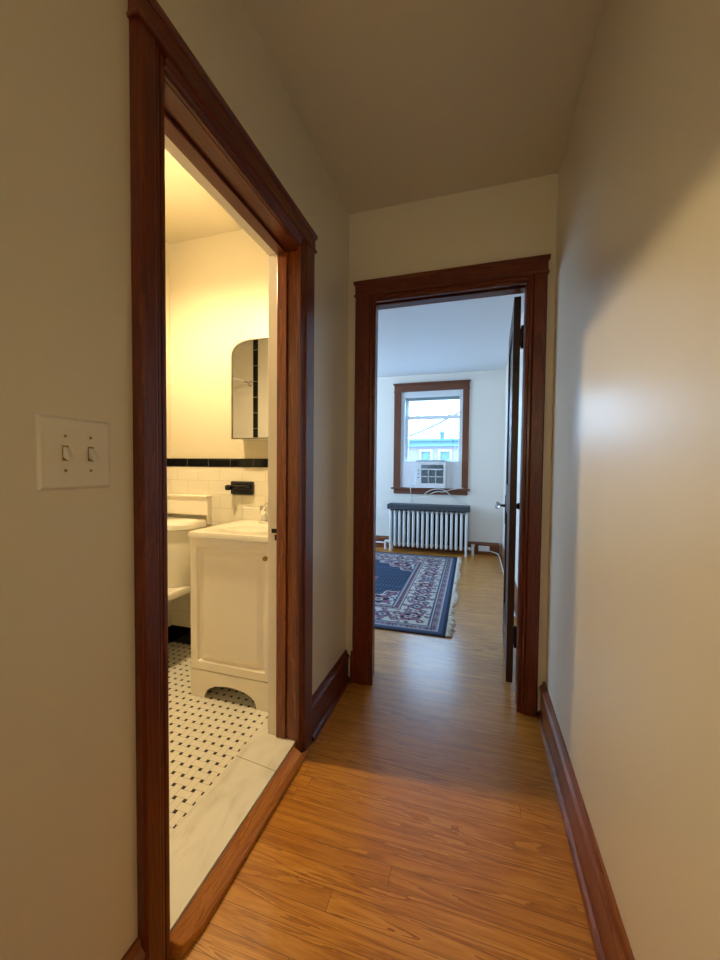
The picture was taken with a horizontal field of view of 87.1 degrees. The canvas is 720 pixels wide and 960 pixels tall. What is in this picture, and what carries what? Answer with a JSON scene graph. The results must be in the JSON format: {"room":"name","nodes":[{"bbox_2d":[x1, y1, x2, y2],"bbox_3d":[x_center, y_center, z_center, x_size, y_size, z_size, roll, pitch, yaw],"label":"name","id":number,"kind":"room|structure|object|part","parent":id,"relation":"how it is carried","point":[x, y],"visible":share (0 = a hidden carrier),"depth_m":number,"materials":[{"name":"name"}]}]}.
{"room":"home hallway","nodes":[
{"label":"home hallway","id":0,"kind":"room"},
{"bbox_2d":[165,241,170,457],"bbox_3d":[-1.373,-0.209,2.092,0.114,2.536,0.732,1,2,17],"label":"wall","id":1,"kind":"structure","parent":0,"point":[167,245],"depth_m":2.39,"materials":[{"name":"paint"}]},
{"bbox_2d":[167,458,171,643],"bbox_3d":[-1.320,0.465,2.095,0.011,1.187,0.732,1,2,17],"label":"tile wainscoting","id":2,"kind":"structure","parent":1,"relation":"attached to","point":[168,459],"depth_m":2.42,"materials":[{"name":"white tile"}]},
{"bbox_2d":[0,0,348,959],"bbox_3d":[-0.773,-0.098,0.028,0.121,2.580,4.405,1,2,17],"label":"wall","id":3,"kind":"structure","parent":0,"point":[68,810],"depth_m":0.69,"materials":[{"name":"paint"}]},
{"bbox_2d":[35,414,109,490],"bbox_3d":[-0.501,-0.047,0.677,0.022,0.126,0.128,1,2,17],"label":"light switch","id":4,"kind":"object","parent":3,"relation":"attached to","point":[72,453],"visible":1,"depth_m":0.67,"materials":[{"name":"beige plastic"}]},
{"bbox_2d":[121,938,144,959],"bbox_3d":[-0.915,1.126,-0.618,0.034,0.171,3.018,1,2,17],"label":"baseboard","id":5,"kind":"structure","parent":3,"relation":"attached to","point":[135,952],"depth_m":0.81,"materials":[{"name":"brown wood"}]},
{"bbox_2d":[126,0,317,959],"bbox_3d":[-0.402,0.070,1.231,0.175,2.172,0.892,1,2,17],"label":"door frame","id":6,"kind":"structure","parent":3,"relation":"in","point":[176,107],"depth_m":0.91,"materials":[{"name":"red wood"}]},
{"bbox_3d":[-0.455,0.117,0.833,0.024,2.103,0.077,1,2,17],"label":"casing leg","id":7,"kind":"part","parent":6,"relation":"part of","materials":[{"name":"red wood"}]},
{"bbox_3d":[-0.356,0.227,1.576,0.026,0.048,0.003,1,2,17],"label":"strike plate","id":8,"kind":"part","parent":6,"relation":"part of","materials":[{"name":"metal"}]},
{"bbox_3d":[-0.227,0.096,1.574,0.024,2.103,0.115,1,2,17],"label":"casing leg","id":9,"kind":"part","parent":6,"relation":"part of","materials":[{"name":"red wood"}]},
{"bbox_2d":[170,746,308,959],"bbox_3d":[-0.342,1.128,1.253,0.044,0.057,0.721,1,2,17],"label":"trim","id":10,"kind":"structure","parent":3,"relation":"attached to","point":[193,921],"depth_m":1.11,"materials":[{"name":"brown wood"}]},
{"bbox_2d":[312,650,349,740],"bbox_3d":[-0.140,1.052,1.900,0.034,0.171,0.501,1,2,17],"label":"baseboard","id":11,"kind":"structure","parent":3,"relation":"attached to","point":[329,692],"depth_m":1.85,"materials":[{"name":"red wood"}]},
{"bbox_2d":[168,641,267,833],"bbox_3d":[-1.593,1.102,1.567,2.156,0.059,1.995,1,2,17],"label":"floor","id":12,"kind":"structure","parent":0,"point":[206,733],"depth_m":1.64,"materials":[{"name":"tile"}]},
{"bbox_2d":[167,517,205,601],"bbox_3d":[-1.171,0.650,2.011,0.310,0.821,0.667,1,2,17],"label":"toilet","id":13,"kind":"object","parent":12,"relation":"on","point":[178,541],"visible":0.12,"depth_m":2.15,"materials":[{"name":"white ceramic"}]},
{"bbox_3d":[-1.102,0.447,2.224,0.289,0.328,0.196,1,2,17],"label":"tank","id":14,"kind":"part","parent":13,"relation":"part of","materials":[{"name":"white ceramic"}]},
{"bbox_3d":[-1.103,0.258,2.210,0.305,0.050,0.225,1,2,17],"label":"tank lid","id":15,"kind":"part","parent":13,"relation":"part of","materials":[{"name":"white ceramic"}]},
{"bbox_2d":[190,538,267,711],"bbox_3d":[-0.560,0.671,1.994,0.458,0.790,0.452,1,2,17],"label":"vanity cabinet","id":16,"kind":"object","parent":12,"relation":"on","point":[229,579],"visible":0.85,"depth_m":1.80,"materials":[{"name":"white laminate"}]},
{"bbox_2d":[188,507,267,542],"bbox_3d":[-0.539,0.223,1.977,0.463,0.105,0.462,1,2,17],"label":"countertop","id":17,"kind":"structure","parent":16,"relation":"on","point":[248,529],"depth_m":1.89,"materials":[{"name":"stone"}]},
{"bbox_2d":[188,520,267,542],"bbox_3d":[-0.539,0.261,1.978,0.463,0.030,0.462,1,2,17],"label":"sink","id":18,"kind":"object","parent":17,"relation":"in","point":[242,530],"depth_m":1.82,"materials":[{"name":"ceramic"}]},
{"bbox_2d":[259,503,267,523],"bbox_3d":[-0.492,0.182,2.049,0.154,0.125,0.134,1,2,17],"label":"faucet","id":19,"kind":"object","parent":17,"relation":"on","point":[263,508],"visible":0.36,"depth_m":2.08,"materials":[{"name":"silver metal"}]},
{"bbox_3d":[-0.493,0.174,2.045,0.038,0.108,0.126,1,2,17],"label":"spout","id":20,"kind":"part","parent":19,"relation":"part of","materials":[{"name":"silver metal"}]},
{"bbox_2d":[170,173,557,711],"bbox_3d":[-0.634,-0.179,2.323,3.498,2.596,0.144,1,2,17],"label":"wall","id":21,"kind":"structure","parent":0,"point":[518,219],"depth_m":2.09,"materials":[{"name":"paint"}]},
{"bbox_2d":[167,494,211,523],"bbox_3d":[-1.068,0.180,2.357,0.306,0.175,0.051,1,2,17],"label":"wall ledge","id":22,"kind":"object","parent":21,"relation":"attached to","point":[187,504],"visible":0.91,"depth_m":2.34,"materials":[{"name":"white ceramic"}]},
{"bbox_2d":[171,458,267,644],"bbox_3d":[-0.714,0.464,2.286,1.042,1.187,0.011,1,2,17],"label":"tile wainscoting","id":23,"kind":"structure","parent":21,"relation":"attached to","point":[190,476],"depth_m":2.33,"materials":[{"name":"white tile"}]},
{"bbox_2d":[225,481,253,494],"bbox_3d":[-0.711,0.049,2.232,0.157,0.082,0.073,1,2,17],"label":"soap dish","id":24,"kind":"object","parent":21,"relation":"attached to","point":[236,487],"visible":1,"depth_m":2.24,"materials":[{"name":"black ceramic"}]},
{"bbox_2d":[231,336,267,439],"bbox_3d":[-0.532,-0.509,2.146,0.386,0.560,0.115,1,2,17],"label":"medicine cabinet","id":25,"kind":"object","parent":21,"relation":"attached to","point":[249,357],"visible":0.55,"depth_m":2.12,"materials":[{"name":"silver metal"}]},
{"bbox_2d":[243,507,267,520],"bbox_3d":[-0.474,0.203,2.187,0.463,0.078,0.020,1,2,17],"label":"backsplash","id":26,"kind":"structure","parent":21,"relation":"attached to","point":[249,513],"depth_m":2.23,"materials":[{"name":"stone"}]},
{"bbox_2d":[349,651,351,683],"bbox_3d":[-0.050,1.046,2.116,0.011,0.171,0.034,1,2,17],"label":"baseboard","id":27,"kind":"structure","parent":21,"relation":"attached to","point":[350,680],"depth_m":2.12,"materials":[{"name":"red wood"}]},
{"bbox_2d":[352,254,550,716],"bbox_3d":[0.441,0.039,2.017,0.964,2.200,0.181,1,2,17],"label":"door frame","id":28,"kind":"structure","parent":21,"relation":"in","point":[528,276],"depth_m":1.90,"materials":[{"name":"red wood"}]},
{"bbox_3d":[0.022,0.072,2.072,0.115,2.123,0.022,1,2,17],"label":"casing leg","id":29,"kind":"part","parent":28,"relation":"part of","materials":[{"name":"red wood"}]},
{"bbox_2d":[495,296,523,682],"bbox_3d":[0.941,0.057,2.338,0.174,2.043,0.751,1,2,17],"label":"door","id":30,"kind":"structure","parent":28,"relation":"attached to","point":[516,330],"depth_m":2.02,"materials":[{"name":"brown wood"}]},
{"bbox_3d":[0.968,0.178,2.661,0.040,0.052,0.052,1,2,17],"label":"knob","id":31,"kind":"part","parent":30,"relation":"part of","materials":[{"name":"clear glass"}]},
{"bbox_3d":[0.929,0.535,2.364,0.014,0.651,0.509,1,2,19],"label":"panel","id":32,"kind":"part","parent":30,"relation":"part of","materials":[{"name":"brown wood"}]},
{"bbox_3d":[0.938,-0.406,2.333,0.014,0.884,0.509,1,2,19],"label":"panel","id":33,"kind":"part","parent":30,"relation":"part of","materials":[{"name":"brown wood"}]},
{"bbox_3d":[0.933,0.057,2.349,0.034,2.043,0.735,1,2,19],"label":"frame","id":34,"kind":"part","parent":30,"relation":"part of","materials":[{"name":"brown wood"}]},
{"bbox_3d":[0.828,0.087,1.824,0.091,2.123,0.022,1,2,17],"label":"casing leg","id":35,"kind":"part","parent":28,"relation":"part of","materials":[{"name":"red wood"}]},
{"bbox_2d":[174,547,596,959],"bbox_3d":[-0.626,1.171,1.954,4.700,0.080,8.100,1,2,17],"label":"floor","id":36,"kind":"structure","parent":0,"point":[422,820],"depth_m":1.25,"materials":[{"name":"brown wood"}]},
{"bbox_2d":[169,718,295,932],"bbox_3d":[-0.450,1.121,1.295,0.188,0.064,0.893,1,2,17],"label":"marble threshold","id":37,"kind":"structure","parent":36,"relation":"on","point":[199,840],"depth_m":1.23,"materials":[{"name":"white stone"}]},
{"bbox_2d":[375,551,461,637],"bbox_3d":[-0.520,1.045,4.339,3.227,0.021,2.543,1,2,16],"label":"oriental rug","id":38,"kind":"object","parent":36,"relation":"on","point":[415,594],"visible":0.41,"depth_m":3.61,"materials":[{"name":"fabric"}]},
{"bbox_2d":[384,509,474,555],"bbox_3d":[0.975,0.732,5.416,1.285,0.605,0.164,1,2,17],"label":"radiator","id":39,"kind":"object","parent":36,"relation":"on","point":[394,542],"visible":0.98,"depth_m":5.36,"materials":[{"name":"white metal"}]},
{"bbox_2d":[387,503,469,546],"bbox_3d":[0.971,0.648,5.406,1.150,0.593,0.235,1,2,17],"label":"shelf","id":40,"kind":"object","parent":39,"relation":"on","point":[404,506],"visible":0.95,"depth_m":5.42,"materials":[{"name":"grey metal"}]},
{"bbox_3d":[0.973,0.388,5.398,1.150,0.071,0.235,1,2,17],"label":"shelf","id":41,"kind":"part","parent":40,"relation":"part of","materials":[{"name":"grey metal"}]},
{"bbox_3d":[0.972,0.457,5.408,1.104,0.030,0.030,1,2,17],"label":"tie rod","id":42,"kind":"part","parent":39,"relation":"part of","materials":[{"name":"silver metal"}]},
{"bbox_2d":[490,551,515,617],"bbox_3d":[1.517,1.035,4.136,0.140,0.053,2.337,1,2,17],"label":"cable","id":43,"kind":"object","parent":36,"relation":"on","point":[490,551],"visible":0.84,"depth_m":4.60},
{"bbox_2d":[165,0,605,376],"bbox_3d":[-0.623,-1.497,1.901,4.638,0.127,8.150,1,2,17],"label":"ceiling","id":44,"kind":"structure","parent":0,"point":[399,101],"depth_m":1.45,"materials":[{"name":"paint"}]},
{"bbox_2d":[376,369,505,553],"bbox_3d":[0.221,-0.287,5.845,3.980,2.600,0.160,1,2,17],"label":"wall","id":45,"kind":"structure","parent":0,"point":[487,388],"depth_m":5.33,"materials":[{"name":"paint"}]},
{"bbox_2d":[391,379,470,494],"bbox_3d":[1.038,-0.604,5.555,1.132,1.624,0.215,1,2,17],"label":"window","id":46,"kind":"structure","parent":45,"relation":"in","point":[462,387],"depth_m":5.51,"materials":[{"name":"brown wood"}]},
{"bbox_3d":[0.557,-0.600,5.637,0.104,1.415,0.022,1,2,17],"label":"casing leg","id":47,"kind":"part","parent":46,"relation":"part of","materials":[{"name":"brown wood"}]},
{"bbox_3d":[1.015,0.130,5.526,1.132,0.027,0.105,1,2,17],"label":"sill","id":48,"kind":"part","parent":46,"relation":"part of","materials":[{"name":"brown wood"}]},
{"bbox_2d":[400,461,461,488],"bbox_3d":[1.070,-0.086,5.662,0.888,0.394,0.461,1,2,17],"label":"air conditioner","id":49,"kind":"object","parent":46,"relation":"on","point":[421,474],"visible":0.99,"depth_m":5.45,"materials":[{"name":"white plastic"}]},
{"bbox_3d":[0.724,-0.085,5.619,0.251,0.388,0.008,1,2,17],"label":"panel","id":50,"kind":"part","parent":49,"relation":"part of","materials":[{"name":"white plastic"}]},
{"bbox_2d":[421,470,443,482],"bbox_3d":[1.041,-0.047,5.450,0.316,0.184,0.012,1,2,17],"label":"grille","id":51,"kind":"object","parent":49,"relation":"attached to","point":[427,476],"depth_m":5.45,"materials":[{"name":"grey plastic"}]},
{"bbox_2d":[421,465,443,482],"bbox_3d":[1.041,-0.087,5.448,0.316,0.263,0.015,1,2,17],"label":"grille","id":52,"kind":"object","parent":49,"relation":"attached to","point":[429,473],"depth_m":5.45,"materials":[{"name":"white plastic"}]},
{"bbox_3d":[1.340,-0.073,5.429,0.235,0.388,0.008,1,2,17],"label":"panel","id":53,"kind":"part","parent":49,"relation":"part of","materials":[{"name":"white plastic"}]},
{"bbox_3d":[1.056,-0.586,5.585,0.890,1.430,0.148,1,2,17],"label":"frame","id":54,"kind":"part","parent":46,"relation":"part of","materials":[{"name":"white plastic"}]},
{"bbox_2d":[405,394,459,401],"bbox_3d":[1.051,-1.193,5.511,0.782,0.076,0.034,1,2,17],"label":"window blind","id":55,"kind":"object","parent":46,"relation":"attached to","point":[452,396],"visible":1,"depth_m":5.49,"materials":[{"name":"white plastic"}]},
{"bbox_3d":[1.051,-1.217,5.511,0.782,0.027,0.034,1,2,17],"label":"head rail","id":56,"kind":"part","parent":55,"relation":"part of","materials":[{"name":"white plastic"}]},
{"bbox_3d":[1.050,-1.161,5.513,0.772,0.012,0.026,1,2,17],"label":"rail","id":57,"kind":"part","parent":55,"relation":"part of","materials":[{"name":"white plastic"}]},
{"bbox_3d":[1.057,-0.610,5.570,0.790,0.670,0.035,1,2,17],"label":"sash","id":58,"kind":"part","parent":46,"relation":"part of","materials":[{"name":"clear glass"}]},
{"bbox_3d":[1.073,-0.891,5.604,0.790,0.680,0.035,1,2,17],"label":"sash","id":59,"kind":"part","parent":46,"relation":"part of","materials":[{"name":"clear glass"}]},
{"bbox_2d":[423,489,460,503],"bbox_3d":[1.179,0.232,5.432,0.538,0.215,0.061,1,2,14],"label":"cable","id":60,"kind":"object","parent":46,"relation":"attached to","point":[432,489],"visible":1,"depth_m":5.40,"materials":[{"name":"white plastic"}]},
{"bbox_3d":[1.491,-0.581,5.350,0.088,1.415,0.022,1,2,17],"label":"casing leg","id":61,"kind":"part","parent":46,"relation":"part of","materials":[{"name":"brown wood"}]},
{"bbox_2d":[376,535,499,555],"bbox_3d":[0.155,0.929,5.799,3.726,0.171,0.034,1,2,17],"label":"baseboard","id":62,"kind":"structure","parent":45,"relation":"attached to","point":[494,547],"depth_m":5.43,"materials":[{"name":"brown wood"}]},
{"bbox_2d":[478,546,489,551],"bbox_3d":[1.728,0.957,5.279,0.150,0.070,0.045,1,2,17],"label":"electrical outlet","id":63,"kind":"object","parent":45,"relation":"attached to","point":[480,548],"visible":1,"depth_m":5.26,"materials":[{"name":"white plastic"}]},
{"bbox_2d":[502,0,719,959],"bbox_3d":[0.881,-0.139,1.466,0.142,2.600,8.127,1,2,17],"label":"wall","id":64,"kind":"structure","parent":0,"point":[632,665],"depth_m":0.80,"materials":[{"name":"paint"}]},
{"bbox_2d":[499,543,517,620],"bbox_3d":[1.454,1.012,3.631,0.034,0.171,3.417,1,2,17],"label":"baseboard","id":65,"kind":"structure","parent":64,"relation":"attached to","point":[501,545],"depth_m":3.34,"materials":[{"name":"brown wood"}]},
{"bbox_2d":[537,681,634,959],"bbox_3d":[0.236,1.126,-0.252,0.034,0.171,4.395,1,2,17],"label":"baseboard","id":66,"kind":"structure","parent":64,"relation":"attached to","point":[610,941],"depth_m":1.10,"materials":[{"name":"brown wood"}]},
{"label":"outside","id":67,"kind":"structure","parent":0,"visible":0},
{"bbox_3d":[9.612,5.323,31.635,80.000,0.100,54.200,1,2,17],"label":"ground","id":68,"kind":"structure","parent":67,"visible":0},
{"bbox_2d":[408,438,458,459],"bbox_3d":[4.414,1.505,24.686,22.400,7.880,6.320,1,2,17],"label":"house","id":69,"kind":"structure","parent":68,"relation":"on","point":[418,449],"depth_m":21.63,"materials":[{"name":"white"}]},
{"bbox_3d":[3.832,-0.849,21.959,0.530,1.650,0.020,1,2,17],"label":"pane","id":70,"kind":"part","parent":69,"relation":"part of","materials":[{"name":"teal glass"}]},
{"bbox_3d":[4.449,-2.218,24.565,22.400,0.430,6.320,1,2,17],"label":"cornice","id":71,"kind":"part","parent":69,"relation":"part of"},
{"bbox_2d":[409,412,458,436],"bbox_3d":[2.072,-2.688,21.892,14.044,5.706,0.117,1,2,17],"label":"cable","id":72,"kind":"object","parent":69,"relation":"attached to","point":[457,413],"visible":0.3,"depth_m":21.25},
{"bbox_2d":[439,431,444,438],"bbox_3d":[4.779,-2.607,22.003,0.340,0.520,0.332,1,2,17],"label":"roof vent","id":73,"kind":"object","parent":69,"relation":"on","point":[441,433],"visible":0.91,"depth_m":21.89,"materials":[{"name":"metal"}]},
{"bbox_3d":[4.863,-0.828,21.642,0.530,1.650,0.020,1,2,17],"label":"pane","id":74,"kind":"part","parent":69,"relation":"part of","materials":[{"name":"teal glass"}]}
]}

